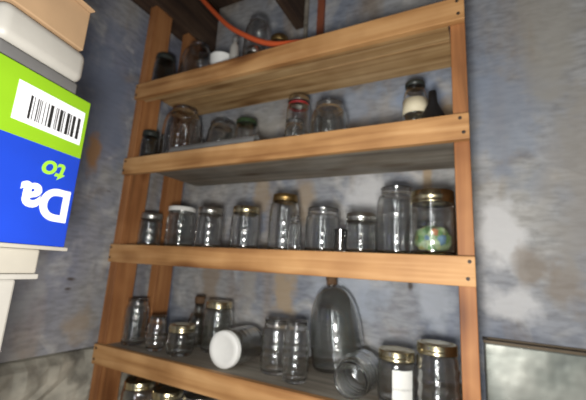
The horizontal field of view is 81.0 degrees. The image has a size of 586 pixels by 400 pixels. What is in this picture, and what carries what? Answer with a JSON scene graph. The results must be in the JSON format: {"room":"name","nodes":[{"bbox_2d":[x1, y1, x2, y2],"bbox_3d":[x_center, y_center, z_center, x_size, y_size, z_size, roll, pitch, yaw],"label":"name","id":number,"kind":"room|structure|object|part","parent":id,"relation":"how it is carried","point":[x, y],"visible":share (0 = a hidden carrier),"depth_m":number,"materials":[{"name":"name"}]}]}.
{"room":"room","nodes":[
{"label":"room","id":0,"kind":"room"},
{"bbox_2d":[0,0,185,399],"bbox_3d":[-1.239,-0.029,0.342,0.115,2.630,2.970,-2,-13,27],"label":"wall","id":1,"kind":"structure","parent":0,"point":[60,310],"depth_m":1.26,"materials":[{"name":"grey paint"}]},
{"bbox_2d":[131,0,219,52],"bbox_3d":[-1.107,-1.187,0.540,0.095,0.270,2.970,-2,-13,27],"label":"wooden beam","id":2,"kind":"structure","parent":1,"relation":"attached to","point":[193,17],"depth_m":1.64,"materials":[{"name":"brown wood"}]},
{"bbox_2d":[212,0,242,8],"bbox_3d":[0.438,-1.402,-0.163,3.800,0.060,3.050,-2,-13,27],"label":"ceiling","id":3,"kind":"structure","parent":0,"point":[220,3],"depth_m":1.79,"materials":[{"name":"brown wood"}]},
{"bbox_2d":[200,0,301,46],"bbox_3d":[-0.137,-0.783,1.311,1.012,0.654,0.110,-2,-13,27],"label":"extension cord","id":4,"kind":"object","parent":3,"relation":"hanging from","point":[212,10],"visible":0.45,"depth_m":1.27,"materials":[{"name":"orange rubber"}]},
{"bbox_2d":[161,0,585,399],"bbox_3d":[1.026,0.212,0.869,3.800,2.630,0.080,-2,-13,27],"label":"wall","id":5,"kind":"structure","parent":0,"point":[526,59],"depth_m":1.12,"materials":[{"name":"grey paint"}]},
{"bbox_2d":[275,0,304,29],"bbox_3d":[-0.626,-1.206,0.295,0.045,0.270,2.970,-2,-13,27],"label":"trim","id":6,"kind":"structure","parent":5,"relation":"attached to","point":[294,10],"depth_m":1.49,"materials":[{"name":"brown wood"}]},
{"bbox_2d":[303,0,309,38],"bbox_3d":[0.057,-0.751,1.536,0.018,0.600,0.015,-2,-13,27],"label":"trim","id":7,"kind":"structure","parent":5,"relation":"attached to","point":[307,2],"depth_m":1.54,"materials":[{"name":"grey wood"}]},
{"bbox_2d":[316,0,325,35],"bbox_3d":[0.120,-0.754,1.502,0.032,0.600,0.018,-2,-13,27],"label":"trim","id":8,"kind":"structure","parent":5,"relation":"attached to","point":[320,26],"depth_m":1.50,"materials":[{"name":"red paint"}]},
{"bbox_3d":[0.189,1.246,-0.642,4.000,0.080,3.050,-2,-13,27],"label":"floor","id":9,"kind":"structure","parent":0,"visible":0},
{"bbox_2d":[0,242,67,349],"bbox_3d":[-0.513,0.691,0.336,0.164,1.304,0.244,0,-12,16],"label":"stand","id":10,"kind":"object","parent":9,"relation":"on","point":[17,261],"visible":1,"depth_m":0.49,"materials":[{"name":"beige paint"}]},
{"bbox_3d":[-0.477,0.722,0.353,0.064,1.254,0.068,0,-12,16],"label":"post","id":11,"kind":"part","parent":10,"relation":"part of","materials":[{"name":"white plastic"}]},
{"bbox_3d":[-0.475,0.055,0.462,0.164,0.006,0.244,0,-12,16],"label":"shelf","id":12,"kind":"part","parent":10,"relation":"part of","materials":[{"name":"beige paint"}]},
{"bbox_2d":[0,53,90,246],"bbox_3d":[-0.414,-0.061,0.515,0.071,0.250,0.150,0,-12,16],"label":"product box","id":13,"kind":"object","parent":10,"relation":"on","point":[43,124],"visible":1,"depth_m":0.51,"materials":[{"name":"blue cardboard"}]},
{"bbox_2d":[0,1,83,94],"bbox_3d":[-0.408,-0.227,0.537,0.064,0.084,0.140,0,-12,16],"label":"plastic tub","id":14,"kind":"object","parent":13,"relation":"on","point":[23,39],"visible":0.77,"depth_m":0.52,"materials":[{"name":"white plastic"}]},
{"bbox_2d":[0,0,94,50],"bbox_3d":[-0.400,-0.307,0.549,0.070,0.078,0.122,0,-12,16],"label":"carton","id":15,"kind":"object","parent":14,"relation":"on","point":[68,20],"visible":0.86,"depth_m":0.56,"materials":[{"name":"beige cardboard"}]},
{"bbox_3d":[-0.373,-0.131,0.531,0.001,0.058,0.110,0,-12,16],"label":"barcode panel","id":16,"kind":"part","parent":13,"relation":"part of","materials":[{"name":"white paper"}]},
{"bbox_2d":[88,0,480,399],"bbox_3d":[-0.074,0.335,1.131,1.201,2.360,0.380,-2,-13,27],"label":"storage shelf","id":17,"kind":"object","parent":9,"relation":"on","point":[417,40],"visible":0.98,"depth_m":1.06,"materials":[{"name":"brown wood"}]},
{"bbox_3d":[-0.648,0.331,1.286,0.038,2.360,0.089,-2,-13,27],"label":"post","id":18,"kind":"part","parent":17,"relation":"part of","materials":[{"name":"brown wood"}]},
{"bbox_2d":[120,298,148,345],"bbox_3d":[-0.574,0.442,1.252,0.088,0.158,0.088,-2,-13,27],"label":"glass jar","id":19,"kind":"object","parent":17,"relation":"on","point":[136,315],"visible":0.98,"depth_m":1.22,"materials":[{"name":"clear glass"}]},
{"bbox_2d":[120,376,155,399],"bbox_3d":[-0.543,0.738,1.185,0.115,0.222,0.115,-2,-13,27],"label":"glass jar","id":20,"kind":"object","parent":17,"relation":"on","point":[135,387],"visible":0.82,"depth_m":1.16,"materials":[{"name":"clear glass"}]},
{"bbox_3d":[-0.543,0.740,1.185,0.115,0.219,0.115,-2,-13,27],"label":"glass","id":21,"kind":"part","parent":20,"relation":"part of","materials":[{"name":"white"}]},
{"bbox_3d":[-0.536,0.632,1.206,0.096,0.004,0.096,-2,-13,27],"label":"lid","id":22,"kind":"part","parent":20,"relation":"part of","materials":[{"name":"gold metal"}]},
{"bbox_2d":[138,130,158,156],"bbox_3d":[-0.572,-0.210,1.362,0.068,0.125,0.068,-2,-13,27],"label":"glass jar","id":23,"kind":"object","parent":17,"relation":"on","point":[149,143],"visible":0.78,"depth_m":1.34,"materials":[{"name":"grey"}]},
{"bbox_2d":[136,212,162,245],"bbox_3d":[-0.548,0.116,1.313,0.088,0.129,0.088,-2,-13,27],"label":"glass jar","id":24,"kind":"object","parent":17,"relation":"on","point":[150,224],"visible":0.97,"depth_m":1.28,"materials":[{"name":"white"}]},
{"bbox_2d":[145,315,166,351],"bbox_3d":[-0.471,0.458,1.183,0.068,0.112,0.068,-2,-13,27],"label":"glass jar","id":25,"kind":"object","parent":17,"relation":"on","point":[156,331],"visible":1,"depth_m":1.16,"materials":[{"name":"clear glass"}]},
{"bbox_2d":[151,52,174,80],"bbox_3d":[-0.539,-0.526,1.428,0.088,0.150,0.088,-2,-13,27],"label":"glass jar","id":26,"kind":"object","parent":17,"relation":"on","point":[164,64],"visible":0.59,"depth_m":1.40,"materials":[{"name":"grey"}]},
{"bbox_2d":[150,384,183,399],"bbox_3d":[-0.425,0.738,1.130,0.113,0.216,0.113,-2,-13,27],"label":"glass jar","id":27,"kind":"object","parent":17,"relation":"on","point":[160,392],"visible":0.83,"depth_m":1.12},
{"bbox_3d":[-0.418,0.634,1.151,0.094,0.004,0.094,-2,-13,27],"label":"lid","id":28,"kind":"part","parent":27,"relation":"part of","materials":[{"name":"gold metal"}]},
{"bbox_3d":[-0.564,0.369,1.450,0.038,2.360,0.085,-2,-13,27],"label":"post","id":29,"kind":"part","parent":17,"relation":"part of","materials":[{"name":"brown wood"}]},
{"bbox_2d":[158,105,201,153],"bbox_3d":[-0.458,-0.255,1.409,0.159,0.246,0.159,-2,-13,27],"label":"glass jar","id":30,"kind":"object","parent":17,"relation":"on","point":[182,126],"visible":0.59,"depth_m":1.35,"materials":[{"name":"white"}]},
{"bbox_2d":[164,206,195,246],"bbox_3d":[-0.418,0.104,1.272,0.106,0.152,0.106,-2,-13,27],"label":"glass jar","id":31,"kind":"object","parent":17,"relation":"on","point":[180,224],"visible":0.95,"depth_m":1.23,"materials":[{"name":"white"}]},
{"bbox_3d":[-0.414,0.037,1.285,0.101,0.016,0.101,-2,-13,27],"label":"lid","id":32,"kind":"part","parent":31,"relation":"part of","materials":[{"name":"white metal"}]},
{"bbox_2d":[166,322,195,356],"bbox_3d":[-0.375,0.466,1.149,0.090,0.095,0.090,-2,-13,27],"label":"glass jar","id":33,"kind":"object","parent":17,"relation":"on","point":[180,342],"visible":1,"depth_m":1.12,"materials":[{"name":"clear glass"}]},
{"bbox_3d":[-0.375,0.467,1.149,0.090,0.092,0.090,-2,-13,27],"label":"glass","id":34,"kind":"part","parent":33,"relation":"part of","materials":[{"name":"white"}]},
{"bbox_3d":[-0.373,0.421,1.158,0.080,0.004,0.080,-2,-13,27],"label":"lid","id":35,"kind":"part","parent":33,"relation":"part of","materials":[{"name":"gold metal"}]},
{"bbox_2d":[179,41,210,72],"bbox_3d":[-0.418,-0.556,1.489,0.147,0.246,0.147,-2,-13,27],"label":"glass jar","id":36,"kind":"object","parent":17,"relation":"on","point":[197,55],"visible":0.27,"depth_m":1.44,"materials":[{"name":"white"}]},
{"bbox_2d":[188,296,205,346],"bbox_3d":[-0.357,0.452,1.287,0.074,0.176,0.074,-2,-13,27],"label":"bottle","id":37,"kind":"object","parent":17,"relation":"on","point":[196,317],"visible":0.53,"depth_m":1.26,"materials":[{"name":"clear glass"}]},
{"bbox_2d":[183,391,215,399],"bbox_3d":[-0.304,0.732,1.081,0.115,0.222,0.115,-2,-13,27],"label":"glass jar","id":38,"kind":"object","parent":17,"relation":"on","point":[188,395],"visible":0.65,"depth_m":1.08,"materials":[{"name":"clear glass"}]},
{"bbox_3d":[-0.298,0.625,1.102,0.096,0.004,0.096,-2,-13,27],"label":"lid","id":39,"kind":"part","parent":38,"relation":"part of","materials":[{"name":"metal"}]},
{"bbox_2d":[194,206,222,247],"bbox_3d":[-0.293,0.100,1.197,0.095,0.145,0.095,-2,-13,27],"label":"glass jar","id":40,"kind":"object","parent":17,"relation":"on","point":[209,223],"visible":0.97,"depth_m":1.16,"materials":[{"name":"clear glass"}]},
{"bbox_2d":[169,135,259,152],"bbox_3d":[-0.281,-0.183,1.198,0.370,0.043,0.043,-2,-13,27],"label":"pipe","id":41,"kind":"object","parent":17,"relation":"on","point":[253,137],"visible":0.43,"depth_m":1.17,"materials":[{"name":"grey metal"}]},
{"bbox_2d":[200,300,232,353],"bbox_3d":[-0.270,0.449,1.226,0.110,0.170,0.110,-2,-13,27],"label":"glass jar","id":42,"kind":"object","parent":17,"relation":"on","point":[218,314],"visible":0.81,"depth_m":1.19,"materials":[{"name":"clear glass"}]},
{"bbox_3d":[-0.265,0.367,1.242,0.088,0.004,0.088,-2,-13,27],"label":"lid","id":43,"kind":"part","parent":42,"relation":"part of","materials":[{"name":"gold metal"}]},
{"bbox_2d":[210,51,228,64],"bbox_3d":[-0.275,-0.501,1.313,0.095,0.088,0.095,-2,-13,27],"label":"bowl","id":44,"kind":"object","parent":17,"relation":"on","point":[217,56],"visible":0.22,"depth_m":1.28,"materials":[{"name":"white ceramic"}]},
{"bbox_2d":[206,119,234,141],"bbox_3d":[-0.303,-0.220,1.436,0.123,0.205,0.123,-2,-13,27],"label":"glass jar","id":45,"kind":"object","parent":17,"relation":"on","point":[219,129],"visible":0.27,"depth_m":1.40,"materials":[{"name":"clear glass"}]},
{"bbox_2d":[229,35,238,58],"bbox_3d":[-0.220,-0.539,1.277,0.034,0.154,0.034,-2,-13,27],"label":"bottle","id":46,"kind":"object","parent":17,"relation":"on","point":[234,48],"visible":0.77,"depth_m":1.27,"materials":[{"name":"white plastic"}]},
{"bbox_2d":[209,325,261,368],"bbox_3d":[-0.172,0.454,1.072,0.109,0.109,0.150,-2,-13,27],"label":"glass jar","id":47,"kind":"object","parent":17,"relation":"on","point":[229,348],"visible":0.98,"depth_m":1.02,"materials":[{"name":"white"}]},
{"bbox_3d":[-0.202,0.441,1.014,0.107,0.107,0.016,-2,-13,27],"label":"lid","id":48,"kind":"part","parent":47,"relation":"part of","materials":[{"name":"white ceramic"}]},
{"bbox_3d":[-0.171,0.455,1.073,0.109,0.109,0.147,-2,-13,27],"label":"glass","id":49,"kind":"part","parent":47,"relation":"part of","materials":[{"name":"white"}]},
{"bbox_2d":[229,205,259,248],"bbox_3d":[-0.159,0.097,1.140,0.100,0.146,0.100,-2,-13,27],"label":"glass jar","id":50,"kind":"object","parent":17,"relation":"on","point":[245,223],"visible":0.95,"depth_m":1.10,"materials":[{"name":"clear glass"}]},
{"bbox_2d":[234,117,257,137],"bbox_3d":[-0.187,-0.221,1.342,0.090,0.185,0.090,-2,-13,27],"label":"glass jar","id":51,"kind":"object","parent":17,"relation":"on","point":[246,126],"visible":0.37,"depth_m":1.32,"materials":[{"name":"clear glass"}]},
{"bbox_3d":[-0.182,-0.304,1.358,0.085,0.016,0.085,-2,-13,27],"label":"lid","id":52,"kind":"part","parent":51,"relation":"part of","materials":[{"name":"green paint"}]},
{"bbox_2d":[245,45,262,54],"bbox_3d":[-0.143,-0.506,1.252,0.074,0.088,0.074,-2,-13,27],"label":"glass jar","id":53,"kind":"object","parent":17,"relation":"on","point":[253,48],"visible":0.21,"depth_m":1.23,"materials":[{"name":"white"}]},
{"bbox_2d":[242,14,270,55],"bbox_3d":[-0.145,-0.587,1.370,0.113,0.292,0.113,-2,-13,27],"label":"glass jar","id":54,"kind":"object","parent":17,"relation":"on","point":[258,26],"visible":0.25,"depth_m":1.34,"materials":[{"name":"clear glass"}]},
{"bbox_2d":[260,317,288,375],"bbox_3d":[-0.051,0.431,1.018,0.092,0.150,0.092,-2,-13,27],"label":"glass jar","id":55,"kind":"object","parent":17,"relation":"on","point":[273,331],"visible":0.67,"depth_m":0.98,"materials":[{"name":"clear glass"}]},
{"bbox_2d":[270,33,287,47],"bbox_3d":[-0.052,-0.525,1.239,0.070,0.132,0.070,-2,-13,27],"label":"glass jar","id":56,"kind":"object","parent":17,"relation":"on","point":[277,36],"visible":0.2,"depth_m":1.22,"materials":[{"name":"gold"}]},
{"bbox_2d":[267,193,298,249],"bbox_3d":[-0.029,0.075,1.089,0.100,0.184,0.100,-2,-13,27],"label":"glass jar","id":57,"kind":"object","parent":17,"relation":"on","point":[284,205],"visible":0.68,"depth_m":1.05,"materials":[{"name":"clear glass"}]},
{"bbox_2d":[286,215,300,249],"bbox_3d":[0.004,0.099,1.003,0.035,0.108,0.035,-2,-13,27],"label":"glass bottle","id":58,"kind":"object","parent":17,"relation":"on","point":[294,227],"visible":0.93,"depth_m":0.99,"materials":[{"name":"clear glass"}]},
{"bbox_2d":[284,118,304,136],"bbox_3d":[0.005,-0.209,1.079,0.066,0.082,0.066,-2,-13,27],"label":"glass jar","id":59,"kind":"object","parent":17,"relation":"on","point":[294,126],"visible":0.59,"depth_m":1.06,"materials":[{"name":"clear glass"}]},
{"bbox_2d":[282,319,309,384],"bbox_3d":[0.008,0.417,0.951,0.076,0.158,0.076,-2,-13,27],"label":"glass jar","id":60,"kind":"object","parent":17,"relation":"on","point":[295,355],"visible":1,"depth_m":0.92,"materials":[{"name":"clear glass"}]},
{"bbox_2d":[285,94,309,133],"bbox_3d":[0.015,-0.253,1.187,0.086,0.210,0.086,-2,-13,27],"label":"glass jar","id":61,"kind":"object","parent":17,"relation":"on","point":[298,104],"visible":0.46,"depth_m":1.17,"materials":[{"name":"clear glass"}]},
{"bbox_3d":[0.021,-0.347,1.206,0.077,0.016,0.077,-2,-13,27],"label":"lid","id":62,"kind":"part","parent":61,"relation":"part of","materials":[{"name":"metal"}]},
{"bbox_2d":[304,206,339,250],"bbox_3d":[0.088,0.094,1.024,0.104,0.136,0.104,-2,-13,27],"label":"glass jar","id":63,"kind":"object","parent":17,"relation":"on","point":[321,221],"visible":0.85,"depth_m":0.98,"materials":[{"name":"clear glass"}]},
{"bbox_2d":[309,99,347,133],"bbox_3d":[0.114,-0.234,1.097,0.123,0.150,0.123,-2,-13,27],"label":"glass jar","id":64,"kind":"object","parent":17,"relation":"on","point":[328,114],"visible":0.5,"depth_m":1.05,"materials":[{"name":"clear glass"}]},
{"bbox_2d":[310,277,363,373],"bbox_3d":[0.140,0.384,1.074,0.167,0.282,0.172,11,-14,-35],"label":"bottle","id":65,"kind":"object","parent":17,"relation":"on","point":[335,324],"visible":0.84,"depth_m":1.01,"materials":[{"name":"clear glass"}]},
{"bbox_2d":[334,228,346,251],"bbox_3d":[0.130,0.114,0.941,0.038,0.068,0.038,-2,-13,27],"label":"shot glass","id":66,"kind":"object","parent":17,"relation":"on","point":[340,235],"visible":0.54,"depth_m":0.93,"materials":[{"name":"clear glass"}]},
{"bbox_2d":[333,349,377,399],"bbox_3d":[0.165,0.440,0.871,0.100,0.100,0.140,-2,-13,27],"label":"glass jar","id":67,"kind":"object","parent":17,"relation":"on","point":[355,376],"visible":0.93,"depth_m":0.86,"materials":[{"name":"clear glass"}]},
{"bbox_2d":[346,212,376,252],"bbox_3d":[0.187,0.095,0.944,0.088,0.114,0.088,-2,-13,27],"label":"glass jar","id":68,"kind":"object","parent":17,"relation":"on","point":[360,226],"visible":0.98,"depth_m":0.91,"materials":[{"name":"clear glass"}]},
{"bbox_2d":[376,185,412,253],"bbox_3d":[0.287,0.062,0.949,0.114,0.192,0.114,-2,-13,27],"label":"glass jar","id":69,"kind":"object","parent":17,"relation":"on","point":[393,205],"visible":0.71,"depth_m":0.91,"materials":[{"name":"clear glass"}]},
{"bbox_2d":[377,345,416,399],"bbox_3d":[0.253,0.429,0.839,0.092,0.121,0.092,-2,-13,27],"label":"glass jar","id":70,"kind":"object","parent":17,"relation":"on","point":[396,371],"visible":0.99,"depth_m":0.81,"materials":[{"name":"clear glass"}]},
{"bbox_3d":[0.257,0.371,0.850,0.082,0.004,0.082,-2,-13,27],"label":"lid","id":71,"kind":"part","parent":70,"relation":"part of","materials":[{"name":"gold metal"}]},
{"bbox_2d":[403,79,427,120],"bbox_3d":[0.363,-0.257,1.020,0.071,0.196,0.071,14,-15,-42],"label":"glass jar","id":72,"kind":"object","parent":17,"relation":"on","point":[415,101],"visible":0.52,"depth_m":1.00,"materials":[{"name":"clear glass"}]},
{"bbox_2d":[420,90,444,118],"bbox_3d":[0.368,-0.235,0.903,0.096,0.108,0.096,-2,-13,27],"label":"funnel","id":73,"kind":"object","parent":17,"relation":"on","point":[432,109],"visible":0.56,"depth_m":0.89,"materials":[{"name":"black plastic"}]},
{"bbox_2d":[410,188,456,255],"bbox_3d":[0.347,0.061,0.854,0.108,0.164,0.108,-2,-13,27],"label":"glass jar","id":74,"kind":"object","parent":17,"relation":"on","point":[432,210],"visible":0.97,"depth_m":0.81,"materials":[{"name":"clear glass"}]},
{"bbox_2d":[415,339,461,399],"bbox_3d":[0.335,0.410,0.795,0.098,0.150,0.098,-2,-13,27],"label":"glass jar","id":75,"kind":"object","parent":17,"relation":"on","point":[437,376],"visible":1,"depth_m":0.77,"materials":[{"name":"clear glass"}]},
{"bbox_3d":[0.339,0.339,0.810,0.084,0.004,0.084,-2,-13,27],"label":"lid","id":76,"kind":"part","parent":75,"relation":"part of","materials":[{"name":"gold metal"}]},
{"bbox_3d":[0.390,0.290,0.759,0.034,2.360,0.089,-2,-13,27],"label":"post","id":77,"kind":"part","parent":17,"relation":"part of","materials":[{"name":"brown wood"}]},
{"bbox_2d":[482,336,585,399],"bbox_3d":[0.794,0.937,0.730,0.636,1.129,0.072,-2,-13,27],"label":"mirror","id":78,"kind":"object","parent":9,"relation":"on","point":[514,369],"visible":1,"depth_m":0.90,"materials":[{"name":"metal"}]}
]}

